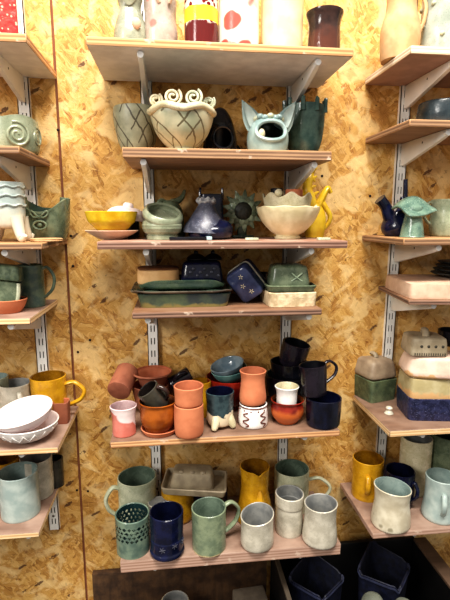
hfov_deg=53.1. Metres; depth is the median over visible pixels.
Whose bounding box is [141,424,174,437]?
saucer
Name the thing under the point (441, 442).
cup
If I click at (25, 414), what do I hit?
bowl
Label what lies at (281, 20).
vase
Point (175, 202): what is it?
pot
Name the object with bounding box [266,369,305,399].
bowl
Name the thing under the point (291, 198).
scalloped bowl
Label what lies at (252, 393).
vase
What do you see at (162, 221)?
bowl
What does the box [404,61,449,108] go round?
shelf bracket
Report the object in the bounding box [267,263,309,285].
box
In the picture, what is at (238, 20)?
vase
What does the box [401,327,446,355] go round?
box
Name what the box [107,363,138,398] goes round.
flower pot
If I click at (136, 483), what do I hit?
mug
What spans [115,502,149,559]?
cup
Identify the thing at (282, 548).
shelf board
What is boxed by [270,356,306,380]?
bowl
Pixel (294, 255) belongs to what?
shelf bracket
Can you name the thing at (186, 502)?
pot
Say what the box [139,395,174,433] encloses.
plant pot
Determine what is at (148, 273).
butter dish
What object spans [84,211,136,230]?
bowl
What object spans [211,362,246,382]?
bowl
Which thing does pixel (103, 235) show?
dish
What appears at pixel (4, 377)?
mug
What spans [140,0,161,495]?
upright
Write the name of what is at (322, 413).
cup
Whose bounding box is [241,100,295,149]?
pot
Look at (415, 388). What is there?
box
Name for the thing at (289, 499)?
cup
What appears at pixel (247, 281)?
box
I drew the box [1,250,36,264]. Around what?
shelf bracket
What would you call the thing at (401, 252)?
shelf bracket
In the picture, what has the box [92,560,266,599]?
box
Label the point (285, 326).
upright
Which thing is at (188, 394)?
beaker
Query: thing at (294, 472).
mug
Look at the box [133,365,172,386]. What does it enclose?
bowl
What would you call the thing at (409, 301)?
shelf board
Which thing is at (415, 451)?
cup
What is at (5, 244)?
shelf board
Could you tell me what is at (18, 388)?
mug
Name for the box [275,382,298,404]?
cup
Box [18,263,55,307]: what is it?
mug
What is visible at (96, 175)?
wall
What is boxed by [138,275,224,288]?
platter
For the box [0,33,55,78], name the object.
shelf board
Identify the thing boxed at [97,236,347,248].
shelf board
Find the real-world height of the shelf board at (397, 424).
0.015 m
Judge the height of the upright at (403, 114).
1.634 m
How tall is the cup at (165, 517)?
0.101 m
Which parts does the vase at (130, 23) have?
clay knob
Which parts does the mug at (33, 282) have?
handle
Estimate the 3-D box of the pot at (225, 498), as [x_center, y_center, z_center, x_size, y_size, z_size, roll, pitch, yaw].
[-0.035,0.501,1.131,0.084,0.091,0.082,-1,10,-6]
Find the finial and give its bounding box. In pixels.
[384,406,393,414]
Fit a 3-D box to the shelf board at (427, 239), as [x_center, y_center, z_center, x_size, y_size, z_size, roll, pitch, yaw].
[0.579,-0.142,1.057,0.446,0.014,0.209,-1,10,-6]
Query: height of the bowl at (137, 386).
0.067 m
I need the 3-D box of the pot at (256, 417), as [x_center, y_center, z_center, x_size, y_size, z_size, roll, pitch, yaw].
[0.063,0.255,1.016,0.070,0.050,0.069,-1,10,-6]
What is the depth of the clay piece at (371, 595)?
1.08 m
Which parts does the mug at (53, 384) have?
handle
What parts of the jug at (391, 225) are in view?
beak spout, tail post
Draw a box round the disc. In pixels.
[30,238,62,241]
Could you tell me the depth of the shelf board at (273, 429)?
0.98 m
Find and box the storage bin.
[270,536,449,599]
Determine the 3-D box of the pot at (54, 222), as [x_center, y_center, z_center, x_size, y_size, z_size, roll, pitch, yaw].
[-0.389,-0.177,0.977,0.112,0.090,0.106,-1,10,-6]
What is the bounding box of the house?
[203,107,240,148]
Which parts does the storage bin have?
panel, panel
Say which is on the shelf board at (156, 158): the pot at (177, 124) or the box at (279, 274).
the pot at (177, 124)
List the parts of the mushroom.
stem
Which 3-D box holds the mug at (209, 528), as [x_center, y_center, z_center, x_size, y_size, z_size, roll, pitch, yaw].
[-0.018,0.515,1.027,0.116,0.100,0.077,-1,10,-6]
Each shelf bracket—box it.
[0,55,24,101]
[0,156,31,189]
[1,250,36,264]
[7,317,41,329]
[137,51,148,104]
[140,159,150,191]
[143,249,152,264]
[145,319,153,323]
[285,315,311,320]
[286,248,313,262]
[288,162,316,188]
[291,58,320,102]
[390,296,435,310]
[393,244,441,261]
[400,129,449,165]
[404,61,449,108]
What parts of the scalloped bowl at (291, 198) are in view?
clay knob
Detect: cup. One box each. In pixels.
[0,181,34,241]
[0,455,18,469]
[52,454,63,488]
[110,400,136,437]
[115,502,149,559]
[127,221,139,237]
[148,496,167,510]
[149,501,184,561]
[192,377,210,417]
[206,386,235,430]
[240,502,273,552]
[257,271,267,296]
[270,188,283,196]
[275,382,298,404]
[275,485,303,538]
[285,189,302,196]
[302,493,337,549]
[306,5,343,47]
[306,391,341,429]
[371,476,411,533]
[399,435,432,496]
[430,434,449,469]
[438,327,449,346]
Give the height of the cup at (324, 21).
0.097 m
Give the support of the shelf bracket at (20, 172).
attached to the upright at (24, 108)
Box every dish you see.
[85,230,138,239]
[137,292,230,307]
[161,464,227,497]
[181,260,222,281]
[354,351,396,402]
[397,384,449,420]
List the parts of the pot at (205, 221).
cone spout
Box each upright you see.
[17,0,60,529]
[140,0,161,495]
[277,86,290,461]
[375,0,417,476]
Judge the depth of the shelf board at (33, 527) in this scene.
0.97 m
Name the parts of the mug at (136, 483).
handle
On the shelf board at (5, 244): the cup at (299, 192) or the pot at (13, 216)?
the pot at (13, 216)
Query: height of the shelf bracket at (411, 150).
0.052 m
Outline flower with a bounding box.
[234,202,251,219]
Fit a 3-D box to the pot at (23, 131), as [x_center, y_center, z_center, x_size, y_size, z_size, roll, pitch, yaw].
[-0.431,-0.332,0.911,0.108,0.069,0.108,-1,10,-6]
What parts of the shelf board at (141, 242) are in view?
clay strip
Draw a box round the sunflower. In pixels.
[223,189,260,237]
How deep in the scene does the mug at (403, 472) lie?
1.15 m
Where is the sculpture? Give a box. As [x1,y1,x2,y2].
[302,167,332,237]
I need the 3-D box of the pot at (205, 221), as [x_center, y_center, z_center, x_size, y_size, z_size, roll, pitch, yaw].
[-0.037,-0.176,0.967,0.108,0.089,0.102,-1,10,-6]
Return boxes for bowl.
[0,296,27,313]
[0,395,51,433]
[0,410,58,443]
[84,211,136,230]
[132,380,169,410]
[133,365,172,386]
[142,202,182,239]
[188,219,232,239]
[206,372,240,411]
[210,356,243,375]
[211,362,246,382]
[256,205,319,238]
[262,189,311,206]
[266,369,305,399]
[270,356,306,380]
[416,98,449,119]
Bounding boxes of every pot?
[0,114,41,154]
[0,263,22,300]
[25,197,70,239]
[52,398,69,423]
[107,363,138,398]
[113,103,156,148]
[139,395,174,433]
[146,88,216,147]
[157,190,185,236]
[161,483,194,523]
[183,197,232,239]
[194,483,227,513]
[237,402,267,428]
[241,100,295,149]
[271,394,303,424]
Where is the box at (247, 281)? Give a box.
[227,259,266,301]
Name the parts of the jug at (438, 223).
handle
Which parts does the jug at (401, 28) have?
handle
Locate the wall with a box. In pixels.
[0,0,449,599]
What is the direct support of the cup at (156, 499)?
on the shelf board at (282, 548)
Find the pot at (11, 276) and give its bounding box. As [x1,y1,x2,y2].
[0,263,22,300]
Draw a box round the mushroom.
[391,196,437,237]
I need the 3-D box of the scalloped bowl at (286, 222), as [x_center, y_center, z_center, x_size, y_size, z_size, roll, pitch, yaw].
[0.138,-0.170,0.990,0.140,0.070,0.136,1,10,7]
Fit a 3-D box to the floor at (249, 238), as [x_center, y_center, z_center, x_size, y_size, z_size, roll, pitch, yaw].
[0.056,-0.126,0.929,0.029,0.005,0.018,-1,10,-6]
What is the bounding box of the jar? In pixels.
[162,590,188,599]
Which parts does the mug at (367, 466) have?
handle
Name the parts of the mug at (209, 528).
handle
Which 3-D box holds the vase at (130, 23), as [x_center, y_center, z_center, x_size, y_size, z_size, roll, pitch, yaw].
[-0.189,-0.564,0.900,0.072,0.153,0.071,1,10,6]
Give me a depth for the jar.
1.16 m
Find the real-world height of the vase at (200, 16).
0.150 m
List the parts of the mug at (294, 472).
handle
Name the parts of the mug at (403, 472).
handle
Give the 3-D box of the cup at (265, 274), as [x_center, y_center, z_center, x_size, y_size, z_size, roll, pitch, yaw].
[0.082,-0.039,1.087,0.049,0.056,0.048,-1,10,-6]
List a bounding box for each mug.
[0,372,8,387]
[0,378,30,408]
[0,461,40,523]
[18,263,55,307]
[19,453,53,500]
[29,370,86,409]
[104,466,155,525]
[138,380,169,406]
[168,367,192,389]
[191,497,240,557]
[274,459,331,513]
[298,359,337,397]
[351,450,383,502]
[384,462,419,508]
[421,467,449,525]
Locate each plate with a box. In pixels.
[430,270,449,276]
[433,266,449,272]
[435,263,449,269]
[437,259,449,265]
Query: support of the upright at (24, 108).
attached to the wall
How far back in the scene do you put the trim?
1.08 m
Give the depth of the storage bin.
1.25 m
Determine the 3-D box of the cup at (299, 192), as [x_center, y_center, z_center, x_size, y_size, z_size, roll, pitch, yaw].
[0.149,-0.198,0.983,0.038,0.085,0.037,-1,10,-6]
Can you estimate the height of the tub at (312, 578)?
0.264 m
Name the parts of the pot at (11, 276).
lid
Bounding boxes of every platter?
[130,280,231,293]
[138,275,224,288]
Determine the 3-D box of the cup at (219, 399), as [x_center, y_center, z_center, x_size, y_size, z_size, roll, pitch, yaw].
[-0.010,0.240,0.999,0.065,0.081,0.067,-1,10,-6]
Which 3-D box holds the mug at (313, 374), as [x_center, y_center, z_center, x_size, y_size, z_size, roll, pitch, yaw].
[0.210,0.176,1.010,0.092,0.078,0.062,1,10,6]
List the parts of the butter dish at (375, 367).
handle, lid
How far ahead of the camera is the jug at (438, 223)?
1.02 m
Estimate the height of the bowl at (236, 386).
0.084 m
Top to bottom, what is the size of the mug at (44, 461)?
0.096 m
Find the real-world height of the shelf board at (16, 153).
0.014 m
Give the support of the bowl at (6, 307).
on the shelf board at (27, 315)
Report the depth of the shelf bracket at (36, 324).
0.98 m
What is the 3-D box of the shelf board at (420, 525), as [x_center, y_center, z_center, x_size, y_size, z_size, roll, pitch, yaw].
[0.565,0.528,1.176,0.470,0.014,0.209,-1,10,-6]
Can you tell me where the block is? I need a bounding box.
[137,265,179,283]
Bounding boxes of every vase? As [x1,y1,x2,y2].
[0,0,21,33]
[114,0,145,38]
[144,0,177,39]
[184,0,217,41]
[198,187,223,218]
[218,0,258,43]
[239,366,265,406]
[261,0,303,45]
[282,95,327,150]
[419,0,449,46]
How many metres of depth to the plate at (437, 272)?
1.08 m
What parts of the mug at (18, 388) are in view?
handle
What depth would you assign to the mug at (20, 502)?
0.98 m
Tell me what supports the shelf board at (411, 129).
attached to the upright at (403, 114)
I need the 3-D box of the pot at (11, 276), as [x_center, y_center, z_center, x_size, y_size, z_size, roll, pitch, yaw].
[-0.447,-0.029,0.919,0.062,0.092,0.051,-3,11,-15]
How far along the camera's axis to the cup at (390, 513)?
1.05 m
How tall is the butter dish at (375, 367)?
0.121 m
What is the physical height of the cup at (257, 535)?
0.082 m
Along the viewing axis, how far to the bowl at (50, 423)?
0.92 m
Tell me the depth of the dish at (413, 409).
1.05 m
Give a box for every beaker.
[174,380,203,408]
[174,403,203,439]
[279,337,310,365]
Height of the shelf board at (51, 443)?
0.013 m
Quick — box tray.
[264,281,316,291]
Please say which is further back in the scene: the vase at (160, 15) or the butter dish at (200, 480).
the butter dish at (200, 480)
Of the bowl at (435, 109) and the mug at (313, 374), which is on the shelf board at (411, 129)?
the bowl at (435, 109)
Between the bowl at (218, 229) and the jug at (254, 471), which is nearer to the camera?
the bowl at (218, 229)
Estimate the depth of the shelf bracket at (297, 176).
0.99 m
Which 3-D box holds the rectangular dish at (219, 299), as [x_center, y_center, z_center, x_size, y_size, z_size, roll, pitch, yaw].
[-0.092,-0.012,1.010,0.200,0.029,0.156,-1,10,-6]
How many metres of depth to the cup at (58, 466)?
1.10 m
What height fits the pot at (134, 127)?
0.101 m
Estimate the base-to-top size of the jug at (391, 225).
0.130 m
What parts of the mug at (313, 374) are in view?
handle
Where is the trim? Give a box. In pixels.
[50,0,87,599]
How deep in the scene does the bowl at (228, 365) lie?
1.10 m
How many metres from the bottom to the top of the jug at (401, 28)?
0.142 m
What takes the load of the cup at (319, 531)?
on the shelf board at (282, 548)
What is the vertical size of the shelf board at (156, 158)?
0.018 m
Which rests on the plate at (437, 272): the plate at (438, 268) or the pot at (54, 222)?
the plate at (438, 268)
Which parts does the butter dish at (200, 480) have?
lid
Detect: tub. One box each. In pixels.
[288,556,343,599]
[357,540,409,599]
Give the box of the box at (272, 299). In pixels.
[260,289,316,306]
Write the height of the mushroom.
0.090 m
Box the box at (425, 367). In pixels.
[398,350,449,379]
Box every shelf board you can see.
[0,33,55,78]
[0,146,49,166]
[0,239,66,249]
[0,299,56,324]
[0,406,78,455]
[0,488,58,539]
[86,36,352,87]
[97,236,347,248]
[110,396,339,447]
[120,491,340,572]
[122,147,331,170]
[132,294,321,318]
[340,482,449,538]
[353,393,449,436]
[362,235,449,244]
[365,45,449,87]
[365,119,449,144]
[378,286,449,304]
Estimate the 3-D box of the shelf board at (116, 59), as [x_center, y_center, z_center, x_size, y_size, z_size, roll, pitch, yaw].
[-0.013,-0.483,0.927,0.493,0.015,0.209,-1,10,-6]
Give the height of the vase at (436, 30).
0.148 m
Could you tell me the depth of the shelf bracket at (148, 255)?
0.95 m
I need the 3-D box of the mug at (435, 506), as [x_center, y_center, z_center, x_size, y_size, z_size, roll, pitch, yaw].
[0.528,0.479,1.103,0.083,0.107,0.083,-5,12,-29]
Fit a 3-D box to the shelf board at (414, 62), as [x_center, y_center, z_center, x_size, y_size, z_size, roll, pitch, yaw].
[0.573,-0.504,0.992,0.460,0.015,0.209,-1,10,-6]
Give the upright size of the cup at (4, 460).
0.089 m
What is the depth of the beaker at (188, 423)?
0.94 m
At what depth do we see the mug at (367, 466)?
1.16 m
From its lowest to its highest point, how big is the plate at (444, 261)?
0.011 m
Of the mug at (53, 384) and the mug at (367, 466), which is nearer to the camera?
the mug at (53, 384)
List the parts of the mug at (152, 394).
handle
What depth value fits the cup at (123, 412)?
0.95 m
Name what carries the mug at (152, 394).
in the plant pot at (156, 420)
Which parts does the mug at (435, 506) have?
handle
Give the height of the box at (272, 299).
0.030 m
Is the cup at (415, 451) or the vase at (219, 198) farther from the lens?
the cup at (415, 451)
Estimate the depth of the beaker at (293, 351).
1.07 m
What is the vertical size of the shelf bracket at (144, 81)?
0.052 m
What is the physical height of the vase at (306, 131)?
0.129 m
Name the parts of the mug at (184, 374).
handle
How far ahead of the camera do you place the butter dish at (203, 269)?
0.97 m
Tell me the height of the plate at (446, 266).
0.010 m
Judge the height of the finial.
0.018 m
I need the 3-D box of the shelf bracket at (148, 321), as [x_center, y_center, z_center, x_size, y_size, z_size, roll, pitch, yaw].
[-0.167,0.045,1.006,0.012,0.052,0.187,-1,10,-6]
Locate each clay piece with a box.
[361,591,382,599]
[385,274,449,298]
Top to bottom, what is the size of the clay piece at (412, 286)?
0.033 m
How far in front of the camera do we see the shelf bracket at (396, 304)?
1.10 m
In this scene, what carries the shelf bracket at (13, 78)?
attached to the upright at (24, 108)
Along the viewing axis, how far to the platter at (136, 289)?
0.95 m
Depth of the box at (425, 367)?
1.03 m
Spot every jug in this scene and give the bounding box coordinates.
[236,458,271,523]
[375,179,407,235]
[380,0,427,65]
[423,199,449,236]
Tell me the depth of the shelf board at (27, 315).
0.90 m
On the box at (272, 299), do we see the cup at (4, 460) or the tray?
the tray
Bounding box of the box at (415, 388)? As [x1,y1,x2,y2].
[398,368,449,398]
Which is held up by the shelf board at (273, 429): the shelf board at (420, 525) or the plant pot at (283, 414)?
the plant pot at (283, 414)
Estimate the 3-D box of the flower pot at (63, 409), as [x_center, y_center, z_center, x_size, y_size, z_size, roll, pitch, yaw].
[-0.375,0.255,1.034,0.034,0.050,0.034,-1,10,-6]
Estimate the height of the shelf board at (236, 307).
0.014 m
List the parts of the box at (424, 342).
handle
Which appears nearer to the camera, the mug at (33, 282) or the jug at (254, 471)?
the mug at (33, 282)
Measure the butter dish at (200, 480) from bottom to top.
0.051 m
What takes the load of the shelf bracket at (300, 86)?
attached to the upright at (285, 326)
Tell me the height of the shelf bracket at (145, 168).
0.052 m
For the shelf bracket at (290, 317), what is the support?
attached to the upright at (285, 326)
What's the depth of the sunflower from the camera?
1.03 m
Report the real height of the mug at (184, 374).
0.061 m
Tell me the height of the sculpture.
0.168 m

